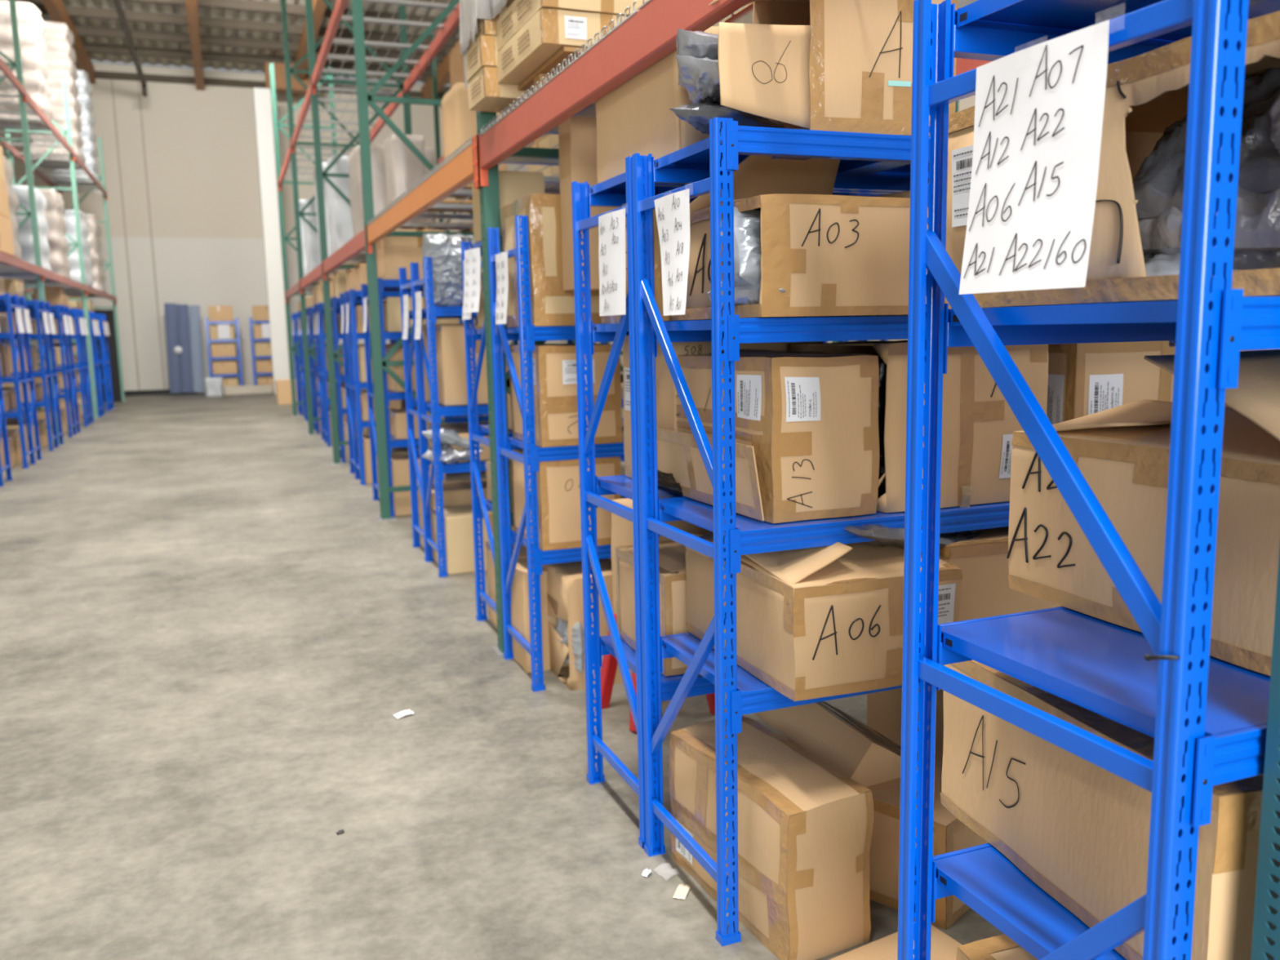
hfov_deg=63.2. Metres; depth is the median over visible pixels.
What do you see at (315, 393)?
shelf rack
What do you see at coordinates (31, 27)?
load
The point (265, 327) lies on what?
paper sign
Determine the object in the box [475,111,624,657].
frame
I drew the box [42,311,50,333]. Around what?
paper sign
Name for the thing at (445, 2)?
trim
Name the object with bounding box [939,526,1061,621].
cardboard box
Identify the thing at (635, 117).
cardboard box
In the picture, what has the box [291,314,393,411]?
shelf rack
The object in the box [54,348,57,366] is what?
cardboard box
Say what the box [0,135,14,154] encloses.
beam
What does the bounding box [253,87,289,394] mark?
pillar
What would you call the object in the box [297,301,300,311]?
cardboard box
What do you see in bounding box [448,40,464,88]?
load
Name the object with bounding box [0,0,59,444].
frame
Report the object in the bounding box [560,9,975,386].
wall
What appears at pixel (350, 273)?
cardboard box
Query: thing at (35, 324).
cardboard box
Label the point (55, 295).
cardboard box
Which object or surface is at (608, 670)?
plastic stool
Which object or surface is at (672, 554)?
cardboard box
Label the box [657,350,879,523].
cardboard box
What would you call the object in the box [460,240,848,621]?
shelf rack
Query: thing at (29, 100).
beam
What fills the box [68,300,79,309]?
cardboard box
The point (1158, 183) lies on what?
bag
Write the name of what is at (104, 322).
paper sign
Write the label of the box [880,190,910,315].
cardboard box
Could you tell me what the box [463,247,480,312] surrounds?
paper sign
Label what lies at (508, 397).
cardboard box
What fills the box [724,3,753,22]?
beam
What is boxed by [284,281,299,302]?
beam
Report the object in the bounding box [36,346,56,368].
cardboard box
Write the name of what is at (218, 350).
cardboard box
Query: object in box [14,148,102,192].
deck
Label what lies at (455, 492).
cardboard box
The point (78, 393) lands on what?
cardboard box
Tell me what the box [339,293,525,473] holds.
shelf rack
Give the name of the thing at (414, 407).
cardboard box
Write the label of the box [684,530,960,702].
cardboard box
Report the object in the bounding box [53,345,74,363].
cardboard box
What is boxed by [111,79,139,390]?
trim
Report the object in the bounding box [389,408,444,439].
cardboard box
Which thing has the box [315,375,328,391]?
cardboard box
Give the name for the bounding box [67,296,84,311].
cardboard box
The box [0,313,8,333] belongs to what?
cardboard box
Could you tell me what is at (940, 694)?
cardboard box
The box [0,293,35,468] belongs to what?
shelf rack
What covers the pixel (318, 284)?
cardboard box
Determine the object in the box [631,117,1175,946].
shelf rack
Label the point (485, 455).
cardboard box
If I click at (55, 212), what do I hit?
load
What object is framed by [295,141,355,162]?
deck
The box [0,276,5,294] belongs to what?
cardboard box
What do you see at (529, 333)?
shelf rack
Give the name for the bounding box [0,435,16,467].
cardboard box
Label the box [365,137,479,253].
beam
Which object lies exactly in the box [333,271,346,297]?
cardboard box
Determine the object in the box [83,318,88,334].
paper sign
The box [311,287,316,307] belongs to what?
cardboard box
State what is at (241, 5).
beam
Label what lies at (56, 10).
trim
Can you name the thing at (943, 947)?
cardboard box
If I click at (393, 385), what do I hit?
cardboard box
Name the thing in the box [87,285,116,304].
beam
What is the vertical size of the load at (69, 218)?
1.500 m
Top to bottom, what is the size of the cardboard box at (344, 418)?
0.453 m
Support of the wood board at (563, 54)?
on the deck at (555, 131)
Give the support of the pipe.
hanging from the ceiling
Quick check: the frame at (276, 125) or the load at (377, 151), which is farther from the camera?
the frame at (276, 125)
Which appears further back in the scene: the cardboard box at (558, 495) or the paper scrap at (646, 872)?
the cardboard box at (558, 495)
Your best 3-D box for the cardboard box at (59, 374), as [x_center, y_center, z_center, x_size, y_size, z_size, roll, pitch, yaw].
[-10.608,-1.788,18.765,0.591,0.286,0.437,-4,9,-21]
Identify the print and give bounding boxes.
[468,47,477,70]
[471,76,481,98]
[502,0,531,37]
[502,29,528,69]
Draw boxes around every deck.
[0,74,15,88]
[0,88,64,149]
[0,262,20,269]
[0,269,67,285]
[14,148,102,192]
[45,285,102,297]
[284,163,314,180]
[288,287,311,292]
[292,280,316,287]
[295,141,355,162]
[298,114,376,142]
[301,271,333,280]
[308,79,395,115]
[312,262,357,272]
[322,27,429,81]
[324,246,366,262]
[340,0,457,33]
[342,226,474,246]
[367,191,473,227]
[405,135,559,195]
[479,0,732,137]
[639,0,977,14]
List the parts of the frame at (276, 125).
post, post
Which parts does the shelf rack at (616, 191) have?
shelf panel, shelf panel, shelf panel, shelf panel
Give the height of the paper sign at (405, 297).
0.307 m
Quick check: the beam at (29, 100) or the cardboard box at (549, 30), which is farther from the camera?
the beam at (29, 100)
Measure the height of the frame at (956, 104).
6.600 m
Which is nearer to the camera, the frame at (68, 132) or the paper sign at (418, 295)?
the paper sign at (418, 295)
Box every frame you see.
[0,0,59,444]
[4,79,100,418]
[53,137,126,401]
[269,62,337,416]
[280,0,359,435]
[304,0,412,465]
[351,0,474,521]
[430,34,470,323]
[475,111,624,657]
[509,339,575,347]
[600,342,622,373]
[831,100,959,342]
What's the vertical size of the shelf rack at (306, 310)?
2.000 m
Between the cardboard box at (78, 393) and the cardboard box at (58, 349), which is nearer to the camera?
the cardboard box at (58, 349)
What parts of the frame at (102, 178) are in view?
post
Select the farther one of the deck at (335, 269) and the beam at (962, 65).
the deck at (335, 269)
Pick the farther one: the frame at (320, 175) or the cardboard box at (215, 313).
the cardboard box at (215, 313)
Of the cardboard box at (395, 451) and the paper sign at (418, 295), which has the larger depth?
the cardboard box at (395, 451)
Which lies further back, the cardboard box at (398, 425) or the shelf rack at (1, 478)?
the shelf rack at (1, 478)
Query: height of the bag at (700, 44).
0.123 m
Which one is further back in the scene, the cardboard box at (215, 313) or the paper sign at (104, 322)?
the cardboard box at (215, 313)
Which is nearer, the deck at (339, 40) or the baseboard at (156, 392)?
the deck at (339, 40)
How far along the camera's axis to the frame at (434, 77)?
17.93 m
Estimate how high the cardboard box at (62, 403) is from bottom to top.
0.469 m
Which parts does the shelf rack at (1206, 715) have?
shelf panel, shelf panel, shelf panel, shelf panel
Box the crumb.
[336,829,344,834]
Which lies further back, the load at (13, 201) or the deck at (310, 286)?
the deck at (310, 286)
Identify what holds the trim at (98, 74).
attached to the wall at (201, 146)
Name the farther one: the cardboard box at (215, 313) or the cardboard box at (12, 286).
the cardboard box at (215, 313)
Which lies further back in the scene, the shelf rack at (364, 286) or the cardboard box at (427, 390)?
the shelf rack at (364, 286)
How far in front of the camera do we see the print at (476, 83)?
4.40 m
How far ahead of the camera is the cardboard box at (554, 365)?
4.38 m
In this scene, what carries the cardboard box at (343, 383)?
on the shelf rack at (320, 306)
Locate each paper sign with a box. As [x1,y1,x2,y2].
[15,307,25,333]
[23,309,32,333]
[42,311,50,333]
[48,313,56,333]
[62,315,69,334]
[67,315,74,334]
[79,318,84,334]
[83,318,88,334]
[92,320,97,335]
[95,320,100,335]
[102,321,106,335]
[105,321,109,335]
[217,324,230,338]
[261,323,270,337]
[314,314,315,334]
[316,312,318,334]
[341,305,343,333]
[346,303,348,333]
[363,297,366,332]
[402,294,408,339]
[414,291,421,339]
[462,260,471,319]
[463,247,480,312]
[495,251,508,324]
[598,208,626,315]
[653,188,689,315]
[959,19,1109,294]
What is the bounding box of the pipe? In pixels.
[112,0,147,96]
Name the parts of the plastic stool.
leg, leg, leg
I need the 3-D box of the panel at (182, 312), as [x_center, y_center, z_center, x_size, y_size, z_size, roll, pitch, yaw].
[-12.614,-3.635,28.816,0.290,2.430,0.150,-3,8,-21]
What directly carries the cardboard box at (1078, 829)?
on the shelf rack at (1206, 715)
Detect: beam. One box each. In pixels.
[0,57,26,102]
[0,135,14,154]
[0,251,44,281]
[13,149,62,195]
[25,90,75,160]
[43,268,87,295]
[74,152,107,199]
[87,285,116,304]
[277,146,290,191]
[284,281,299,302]
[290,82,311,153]
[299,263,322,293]
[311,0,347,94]
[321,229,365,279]
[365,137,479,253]
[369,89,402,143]
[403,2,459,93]
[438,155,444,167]
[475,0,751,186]
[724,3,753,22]
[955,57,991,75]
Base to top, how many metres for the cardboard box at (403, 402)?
0.213 m
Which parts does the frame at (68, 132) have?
post, post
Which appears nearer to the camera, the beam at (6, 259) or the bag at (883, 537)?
the bag at (883, 537)
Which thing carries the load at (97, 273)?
on the deck at (71, 291)
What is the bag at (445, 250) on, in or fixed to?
on the shelf rack at (431, 313)
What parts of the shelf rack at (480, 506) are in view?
shelf panel, shelf panel, shelf panel, shelf panel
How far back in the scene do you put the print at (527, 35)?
3.95 m
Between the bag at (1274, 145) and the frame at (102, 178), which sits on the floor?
the frame at (102, 178)
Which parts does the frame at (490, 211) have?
post, plate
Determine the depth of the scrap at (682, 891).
2.86 m
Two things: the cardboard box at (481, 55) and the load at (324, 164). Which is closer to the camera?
the cardboard box at (481, 55)
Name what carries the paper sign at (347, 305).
attached to the shelf rack at (353, 337)
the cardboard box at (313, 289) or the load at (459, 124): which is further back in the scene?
the cardboard box at (313, 289)
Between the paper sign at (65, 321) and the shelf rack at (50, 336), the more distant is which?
the paper sign at (65, 321)
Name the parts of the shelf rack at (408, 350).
shelf panel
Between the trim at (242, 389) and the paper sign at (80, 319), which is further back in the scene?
the trim at (242, 389)
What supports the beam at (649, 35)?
attached to the frame at (490, 211)
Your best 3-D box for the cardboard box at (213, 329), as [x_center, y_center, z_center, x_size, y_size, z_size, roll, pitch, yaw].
[-11.628,-4.099,28.933,0.622,0.381,0.441,-4,9,-21]
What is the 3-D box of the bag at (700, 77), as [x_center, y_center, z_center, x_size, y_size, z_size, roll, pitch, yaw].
[0.209,-0.950,2.556,0.200,0.133,0.298,1,8,13]
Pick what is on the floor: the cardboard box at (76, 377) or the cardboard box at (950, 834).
the cardboard box at (950, 834)
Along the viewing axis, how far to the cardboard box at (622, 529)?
3.66 m
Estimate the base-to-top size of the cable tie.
0.018 m
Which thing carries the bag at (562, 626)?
in the cardboard box at (564, 580)
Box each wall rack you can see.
[204,317,243,386]
[248,317,272,385]
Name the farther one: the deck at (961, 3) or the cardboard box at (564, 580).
the cardboard box at (564, 580)
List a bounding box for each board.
[93,309,122,402]
[517,46,587,91]
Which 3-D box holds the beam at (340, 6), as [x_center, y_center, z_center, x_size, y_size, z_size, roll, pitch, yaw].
[-2.995,-4.273,10.048,0.062,0.205,4.165,-4,9,-21]
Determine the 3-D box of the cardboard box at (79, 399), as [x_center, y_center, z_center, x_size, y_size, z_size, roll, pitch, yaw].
[-11.354,-1.438,20.892,0.503,0.405,0.442,-4,9,-21]
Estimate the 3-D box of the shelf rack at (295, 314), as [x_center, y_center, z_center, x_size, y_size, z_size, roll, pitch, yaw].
[-5.926,-2.388,21.138,2.006,2.000,0.537,-4,9,-21]
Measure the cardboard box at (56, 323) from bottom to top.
0.241 m
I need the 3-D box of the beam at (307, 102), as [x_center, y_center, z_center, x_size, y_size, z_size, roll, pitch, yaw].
[-4.521,-4.795,13.891,0.062,0.205,4.130,-4,9,-21]
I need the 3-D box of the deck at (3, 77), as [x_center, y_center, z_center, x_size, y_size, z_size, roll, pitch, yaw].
[-8.400,-5.277,12.323,0.986,0.042,5.460,-4,9,-21]
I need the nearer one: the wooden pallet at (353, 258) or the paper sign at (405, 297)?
the paper sign at (405, 297)
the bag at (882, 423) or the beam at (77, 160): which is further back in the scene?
the beam at (77, 160)
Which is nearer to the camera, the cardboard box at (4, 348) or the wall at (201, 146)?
the cardboard box at (4, 348)
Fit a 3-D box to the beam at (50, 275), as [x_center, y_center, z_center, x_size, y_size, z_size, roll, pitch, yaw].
[-9.887,-3.392,17.938,0.052,0.205,5.330,-4,9,-21]
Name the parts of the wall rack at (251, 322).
shelf panel, shelf panel, shelf panel, shelf panel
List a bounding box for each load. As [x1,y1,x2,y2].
[0,0,53,131]
[1,185,51,271]
[3,155,21,259]
[29,20,85,168]
[39,189,71,279]
[44,209,93,287]
[50,70,100,186]
[84,213,106,293]
[298,200,307,276]
[303,197,319,273]
[313,162,359,263]
[325,155,353,254]
[347,144,437,236]
[383,133,427,222]
[441,82,506,184]
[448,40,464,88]
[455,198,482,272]
[519,164,528,171]
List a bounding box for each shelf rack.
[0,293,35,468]
[0,294,42,463]
[0,299,58,450]
[0,302,63,445]
[0,304,76,437]
[0,305,80,433]
[0,308,90,426]
[0,309,93,424]
[0,311,102,417]
[0,313,111,411]
[0,368,13,485]
[0,462,3,486]
[4,314,114,408]
[40,311,105,416]
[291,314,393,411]
[293,312,398,414]
[297,311,306,418]
[298,311,411,421]
[306,306,340,433]
[306,310,340,428]
[313,304,340,441]
[315,302,462,446]
[330,297,368,462]
[337,303,483,422]
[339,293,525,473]
[344,288,488,484]
[360,284,572,500]
[377,277,606,516]
[399,262,623,557]
[410,257,625,577]
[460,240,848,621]
[487,215,887,692]
[571,155,902,848]
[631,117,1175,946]
[897,0,1279,959]
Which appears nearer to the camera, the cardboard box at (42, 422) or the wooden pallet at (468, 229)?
the wooden pallet at (468, 229)
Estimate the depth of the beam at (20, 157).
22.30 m
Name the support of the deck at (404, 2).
on the beam at (340, 6)
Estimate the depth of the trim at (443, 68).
28.49 m
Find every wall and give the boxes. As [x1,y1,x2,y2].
[0,62,560,393]
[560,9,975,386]
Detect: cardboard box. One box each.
[0,145,5,182]
[0,178,10,219]
[0,214,14,256]
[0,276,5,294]
[0,312,23,333]
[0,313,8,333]
[0,343,11,376]
[0,350,3,376]
[0,422,42,452]
[0,428,22,464]
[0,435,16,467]
[1,379,36,402]
[2,386,17,409]
[2,389,9,412]
[4,278,24,297]
[6,419,47,448]
[7,343,32,373]
[22,409,53,438]
[28,318,35,333]
[30,345,38,371]
[31,293,69,309]
[33,286,65,306]
[33,377,58,393]
[34,320,42,333]
[35,372,72,389]
[35,382,43,400]
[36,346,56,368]
[36,408,66,435]
[40,400,76,427]
[53,342,76,346]
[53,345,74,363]
[54,346,71,364]
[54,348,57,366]
[55,321,62,334]
[57,376,60,391]
[59,397,89,418]
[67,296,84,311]
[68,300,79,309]
[71,376,78,386]
[72,322,79,334]
[72,345,84,362]
[74,370,83,383]
[76,388,98,405]
[77,403,81,423]
[87,300,93,312]
[208,306,233,321]
[208,325,234,339]
[210,343,235,357]
[212,360,236,374]
[222,377,238,386]
[251,305,269,320]
[253,324,270,338]
[254,342,271,355]
[255,360,272,373]
[257,376,274,391]
[275,379,297,404]
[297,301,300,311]
[305,296,312,307]
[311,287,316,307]
[315,280,323,303]
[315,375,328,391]
[318,408,321,432]
[323,315,340,334]
[324,343,364,369]
[327,382,345,399]
[328,276,334,298]
[328,411,346,444]
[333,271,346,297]
[337,316,340,333]
[338,313,364,333]
[339,351,342,373]
[341,344,364,374]
[341,387,366,408]
[343,420,375,462]
[346,268,355,291]
[354,263,367,290]
[355,306,369,333]
[357,345,373,382]
[360,390,401,421]
[363,435,378,484]
[375,229,444,279]
[382,296,458,332]
[385,343,410,348]
[385,347,415,391]
[388,407,417,434]
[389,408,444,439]
[391,445,419,455]
[391,454,445,515]
[401,399,417,408]
[412,323,477,401]
[418,478,488,558]
[426,421,488,448]
[429,324,506,405]
[431,503,514,574]
[448,426,510,462]
[466,35,498,81]
[467,66,595,117]
[469,5,507,48]
[472,170,544,242]
[476,271,510,328]
[484,540,533,626]
[485,459,513,512]
[496,0,724,51]
[497,8,625,84]
[500,193,608,327]
[505,356,622,430]
[507,0,514,7]
[510,342,622,447]
[511,448,621,551]
[511,561,568,672]
[528,133,559,191]
[542,558,631,690]
[558,116,618,290]
[595,25,718,183]
[600,209,693,323]
[610,498,708,615]
[615,533,699,675]
[622,334,822,478]
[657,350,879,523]
[669,716,872,959]
[670,155,928,320]
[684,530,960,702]
[706,0,957,137]
[754,701,917,788]
[786,340,1049,513]
[829,924,962,959]
[866,688,919,754]
[866,747,988,928]
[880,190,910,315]
[934,688,945,761]
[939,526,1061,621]
[939,660,1263,959]
[944,10,1279,308]
[955,933,1038,959]
[1007,349,1279,675]
[1046,340,1168,424]
[1166,342,1266,403]
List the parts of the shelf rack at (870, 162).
shelf panel, shelf panel, shelf panel, shelf panel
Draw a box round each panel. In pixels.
[164,303,182,393]
[176,304,193,392]
[187,305,204,392]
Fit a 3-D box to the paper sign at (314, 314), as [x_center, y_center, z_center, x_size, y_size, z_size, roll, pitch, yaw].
[-4.738,-2.273,15.151,0.024,0.307,0.210,-4,9,-21]
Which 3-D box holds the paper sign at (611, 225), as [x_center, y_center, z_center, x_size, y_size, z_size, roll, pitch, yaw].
[-0.080,-0.625,2.979,0.011,0.302,0.244,-4,9,-21]
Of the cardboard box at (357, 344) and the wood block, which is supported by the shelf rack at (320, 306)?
the cardboard box at (357, 344)
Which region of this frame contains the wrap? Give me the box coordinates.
[458,0,507,88]
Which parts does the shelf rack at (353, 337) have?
shelf panel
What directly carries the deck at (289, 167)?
on the beam at (287, 159)
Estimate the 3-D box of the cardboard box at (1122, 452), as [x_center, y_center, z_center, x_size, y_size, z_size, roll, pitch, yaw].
[1.045,0.000,1.695,0.618,0.430,0.593,-4,9,-20]
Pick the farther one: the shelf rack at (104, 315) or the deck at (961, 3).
the shelf rack at (104, 315)
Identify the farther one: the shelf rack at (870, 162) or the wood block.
the wood block
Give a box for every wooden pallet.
[343,257,366,264]
[400,222,474,232]
[425,184,473,213]
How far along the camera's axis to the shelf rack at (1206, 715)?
1.38 m
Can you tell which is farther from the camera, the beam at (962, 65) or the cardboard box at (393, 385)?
the cardboard box at (393, 385)
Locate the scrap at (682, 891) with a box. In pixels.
[672,884,690,899]
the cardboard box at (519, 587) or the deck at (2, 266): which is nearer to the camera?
the cardboard box at (519, 587)
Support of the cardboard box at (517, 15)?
on the cardboard box at (549, 30)
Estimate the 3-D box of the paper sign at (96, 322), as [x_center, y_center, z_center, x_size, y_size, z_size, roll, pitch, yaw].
[-11.122,-3.126,21.337,0.018,0.310,0.220,-3,8,-14]
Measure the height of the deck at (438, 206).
0.058 m
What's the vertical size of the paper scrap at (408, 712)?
0.010 m
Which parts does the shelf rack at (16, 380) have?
shelf panel, shelf panel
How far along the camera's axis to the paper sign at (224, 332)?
28.69 m
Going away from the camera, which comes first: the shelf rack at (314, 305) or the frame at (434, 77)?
the shelf rack at (314, 305)
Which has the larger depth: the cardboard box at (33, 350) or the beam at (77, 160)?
the beam at (77, 160)
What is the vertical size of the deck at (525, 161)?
0.058 m
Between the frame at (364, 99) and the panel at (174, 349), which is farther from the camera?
the panel at (174, 349)
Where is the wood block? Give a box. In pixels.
[533,73,553,91]
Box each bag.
[421,233,475,307]
[421,426,484,449]
[422,444,484,464]
[555,618,584,673]
[657,470,688,497]
[669,102,786,133]
[675,28,718,89]
[675,54,768,119]
[706,282,785,318]
[720,207,761,287]
[844,524,982,548]
[877,356,887,492]
[1132,67,1279,220]
[1138,178,1279,254]
[1143,249,1279,270]
[1145,249,1239,276]
[1262,94,1279,153]
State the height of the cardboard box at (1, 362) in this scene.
0.324 m
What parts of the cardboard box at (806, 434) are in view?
loose panel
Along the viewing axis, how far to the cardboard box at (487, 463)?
5.45 m
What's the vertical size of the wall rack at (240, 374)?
2.100 m
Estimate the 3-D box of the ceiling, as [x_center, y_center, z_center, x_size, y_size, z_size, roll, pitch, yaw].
[-5.581,-8.883,9.915,22.400,0.160,40.600,-4,9,-21]
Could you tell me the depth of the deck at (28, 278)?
17.32 m
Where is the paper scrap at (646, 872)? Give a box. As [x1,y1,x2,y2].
[641,867,651,877]
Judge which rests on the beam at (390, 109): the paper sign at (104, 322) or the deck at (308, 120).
the deck at (308, 120)
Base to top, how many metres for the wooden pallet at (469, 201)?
0.122 m
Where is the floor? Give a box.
[0,386,1004,959]
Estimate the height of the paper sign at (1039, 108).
0.312 m
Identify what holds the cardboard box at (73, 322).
on the shelf rack at (91, 315)
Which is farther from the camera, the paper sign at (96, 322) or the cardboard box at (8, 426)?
the paper sign at (96, 322)
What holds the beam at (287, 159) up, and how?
attached to the frame at (288, 70)
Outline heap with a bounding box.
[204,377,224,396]
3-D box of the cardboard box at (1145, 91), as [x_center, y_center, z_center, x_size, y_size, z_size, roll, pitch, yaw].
[0.868,-0.419,1.508,0.564,0.314,0.672,-4,9,-20]
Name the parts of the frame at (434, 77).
post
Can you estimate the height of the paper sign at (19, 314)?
0.310 m
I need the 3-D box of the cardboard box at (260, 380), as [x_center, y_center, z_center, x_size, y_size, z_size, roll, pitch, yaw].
[-10.538,-2.713,29.554,0.622,0.421,0.441,-4,9,-21]
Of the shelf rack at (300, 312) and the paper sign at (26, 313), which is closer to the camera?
the paper sign at (26, 313)
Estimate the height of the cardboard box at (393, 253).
0.410 m
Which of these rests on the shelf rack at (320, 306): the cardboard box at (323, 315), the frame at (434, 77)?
the cardboard box at (323, 315)
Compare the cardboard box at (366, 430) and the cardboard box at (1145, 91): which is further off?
the cardboard box at (366, 430)
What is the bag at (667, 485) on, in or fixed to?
on the shelf rack at (616, 191)
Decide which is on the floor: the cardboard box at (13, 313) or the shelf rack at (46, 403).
the shelf rack at (46, 403)
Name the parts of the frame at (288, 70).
post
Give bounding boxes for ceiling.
[7,0,459,84]
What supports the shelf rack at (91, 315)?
on the floor
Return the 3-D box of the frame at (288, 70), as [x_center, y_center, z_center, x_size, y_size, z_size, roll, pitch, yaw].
[-4.765,-4.017,16.150,1.180,6.600,0.140,-4,9,-21]
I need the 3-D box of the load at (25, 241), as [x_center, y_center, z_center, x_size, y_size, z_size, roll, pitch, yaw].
[-9.777,-3.879,16.189,0.945,1.250,1.228,-4,9,-21]
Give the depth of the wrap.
4.32 m
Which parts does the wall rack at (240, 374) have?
shelf panel, shelf panel, shelf panel, shelf panel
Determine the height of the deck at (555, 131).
0.058 m
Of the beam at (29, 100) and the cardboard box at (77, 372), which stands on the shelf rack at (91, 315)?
the cardboard box at (77, 372)
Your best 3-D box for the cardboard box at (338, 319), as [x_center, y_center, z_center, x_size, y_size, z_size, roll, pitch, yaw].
[-3.712,-1.982,13.318,0.419,0.221,0.464,-4,9,-21]
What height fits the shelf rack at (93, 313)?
2.120 m
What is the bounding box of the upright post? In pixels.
[1250,545,1279,959]
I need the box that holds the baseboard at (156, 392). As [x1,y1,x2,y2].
[124,388,197,395]
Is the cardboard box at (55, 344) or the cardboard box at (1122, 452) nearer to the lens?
the cardboard box at (1122, 452)
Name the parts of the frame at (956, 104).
post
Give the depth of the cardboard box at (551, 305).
4.28 m
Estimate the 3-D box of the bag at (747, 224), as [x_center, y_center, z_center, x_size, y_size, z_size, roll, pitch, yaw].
[0.294,-0.542,2.511,0.198,0.237,0.189,-4,9,-21]
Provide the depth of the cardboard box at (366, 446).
10.82 m
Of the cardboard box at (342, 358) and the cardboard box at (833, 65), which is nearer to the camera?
the cardboard box at (833, 65)
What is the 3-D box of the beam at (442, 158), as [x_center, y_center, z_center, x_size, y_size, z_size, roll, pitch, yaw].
[-2.721,-5.229,16.145,0.050,0.120,4.096,-4,9,-21]
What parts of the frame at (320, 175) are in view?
post, plate, post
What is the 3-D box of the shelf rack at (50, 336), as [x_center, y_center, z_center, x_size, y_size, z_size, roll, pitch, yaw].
[-9.591,-1.493,15.011,2.006,2.120,0.537,-4,9,-21]
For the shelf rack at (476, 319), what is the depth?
13.86 m
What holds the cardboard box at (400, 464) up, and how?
on the floor
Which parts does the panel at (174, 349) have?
round plate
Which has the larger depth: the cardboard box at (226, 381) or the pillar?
the cardboard box at (226, 381)
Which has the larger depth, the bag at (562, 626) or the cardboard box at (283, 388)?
the cardboard box at (283, 388)
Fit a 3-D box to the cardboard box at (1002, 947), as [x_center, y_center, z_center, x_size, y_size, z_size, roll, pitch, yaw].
[0.815,1.051,1.704,0.432,0.466,0.431,-4,9,-16]
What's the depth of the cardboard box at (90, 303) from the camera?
22.99 m
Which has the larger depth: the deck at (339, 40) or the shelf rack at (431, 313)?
the deck at (339, 40)
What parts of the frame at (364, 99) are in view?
post, plate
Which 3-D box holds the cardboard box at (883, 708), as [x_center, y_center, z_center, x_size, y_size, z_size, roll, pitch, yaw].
[1.160,0.750,3.817,0.509,0.446,0.412,-4,9,-21]
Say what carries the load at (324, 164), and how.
on the wooden pallet
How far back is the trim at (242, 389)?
28.95 m
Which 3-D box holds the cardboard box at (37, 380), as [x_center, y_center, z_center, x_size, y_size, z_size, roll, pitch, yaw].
[-9.705,-1.516,16.777,0.503,0.278,0.427,-4,9,-20]
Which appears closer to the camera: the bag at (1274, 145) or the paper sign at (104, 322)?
the bag at (1274, 145)
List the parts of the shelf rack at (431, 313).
shelf panel, shelf panel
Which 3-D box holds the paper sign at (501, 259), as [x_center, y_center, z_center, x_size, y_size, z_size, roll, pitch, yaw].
[-0.594,-0.826,4.455,0.019,0.312,0.232,-4,9,-21]
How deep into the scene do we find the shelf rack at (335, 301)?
12.63 m
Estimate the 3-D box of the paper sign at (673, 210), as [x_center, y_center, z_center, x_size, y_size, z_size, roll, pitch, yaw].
[0.073,-0.563,2.576,0.024,0.307,0.244,-4,9,-21]
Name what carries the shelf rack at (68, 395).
on the floor
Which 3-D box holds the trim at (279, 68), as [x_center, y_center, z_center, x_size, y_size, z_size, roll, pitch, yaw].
[-9.426,-10.813,28.026,1.250,0.650,0.500,-4,9,-21]
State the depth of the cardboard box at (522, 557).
5.48 m
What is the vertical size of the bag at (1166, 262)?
0.122 m
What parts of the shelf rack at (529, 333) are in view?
shelf panel, shelf panel, shelf panel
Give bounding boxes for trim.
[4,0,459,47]
[40,0,96,84]
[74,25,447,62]
[76,69,444,98]
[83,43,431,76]
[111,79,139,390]
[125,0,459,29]
[137,80,164,389]
[185,0,204,90]
[222,384,272,394]
[264,62,310,93]
[292,0,326,96]
[409,0,459,4]
[421,39,459,99]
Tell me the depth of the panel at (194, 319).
28.87 m
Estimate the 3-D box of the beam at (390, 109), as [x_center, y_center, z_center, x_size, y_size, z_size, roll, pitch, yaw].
[-3.548,-4.901,14.262,0.050,0.120,4.046,-4,9,-21]
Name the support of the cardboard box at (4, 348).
on the shelf rack at (29, 377)
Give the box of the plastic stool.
[594,613,715,732]
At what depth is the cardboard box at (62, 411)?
17.40 m
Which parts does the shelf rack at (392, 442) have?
shelf panel, shelf panel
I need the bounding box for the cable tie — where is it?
[1143,654,1179,660]
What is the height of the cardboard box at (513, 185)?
0.303 m
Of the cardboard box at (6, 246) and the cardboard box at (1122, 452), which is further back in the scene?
the cardboard box at (6, 246)
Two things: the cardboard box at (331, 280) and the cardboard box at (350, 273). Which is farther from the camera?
the cardboard box at (331, 280)
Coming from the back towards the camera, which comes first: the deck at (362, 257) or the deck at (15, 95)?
the deck at (15, 95)
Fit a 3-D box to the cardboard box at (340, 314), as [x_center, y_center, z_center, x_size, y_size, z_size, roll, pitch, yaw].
[-3.459,-1.933,12.842,0.463,0.251,0.408,-4,9,-19]
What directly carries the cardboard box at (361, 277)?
on the shelf rack at (353, 337)
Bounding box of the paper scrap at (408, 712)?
[393,709,414,718]
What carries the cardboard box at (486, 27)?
on the cardboard box at (481, 55)
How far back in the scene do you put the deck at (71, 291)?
22.95 m

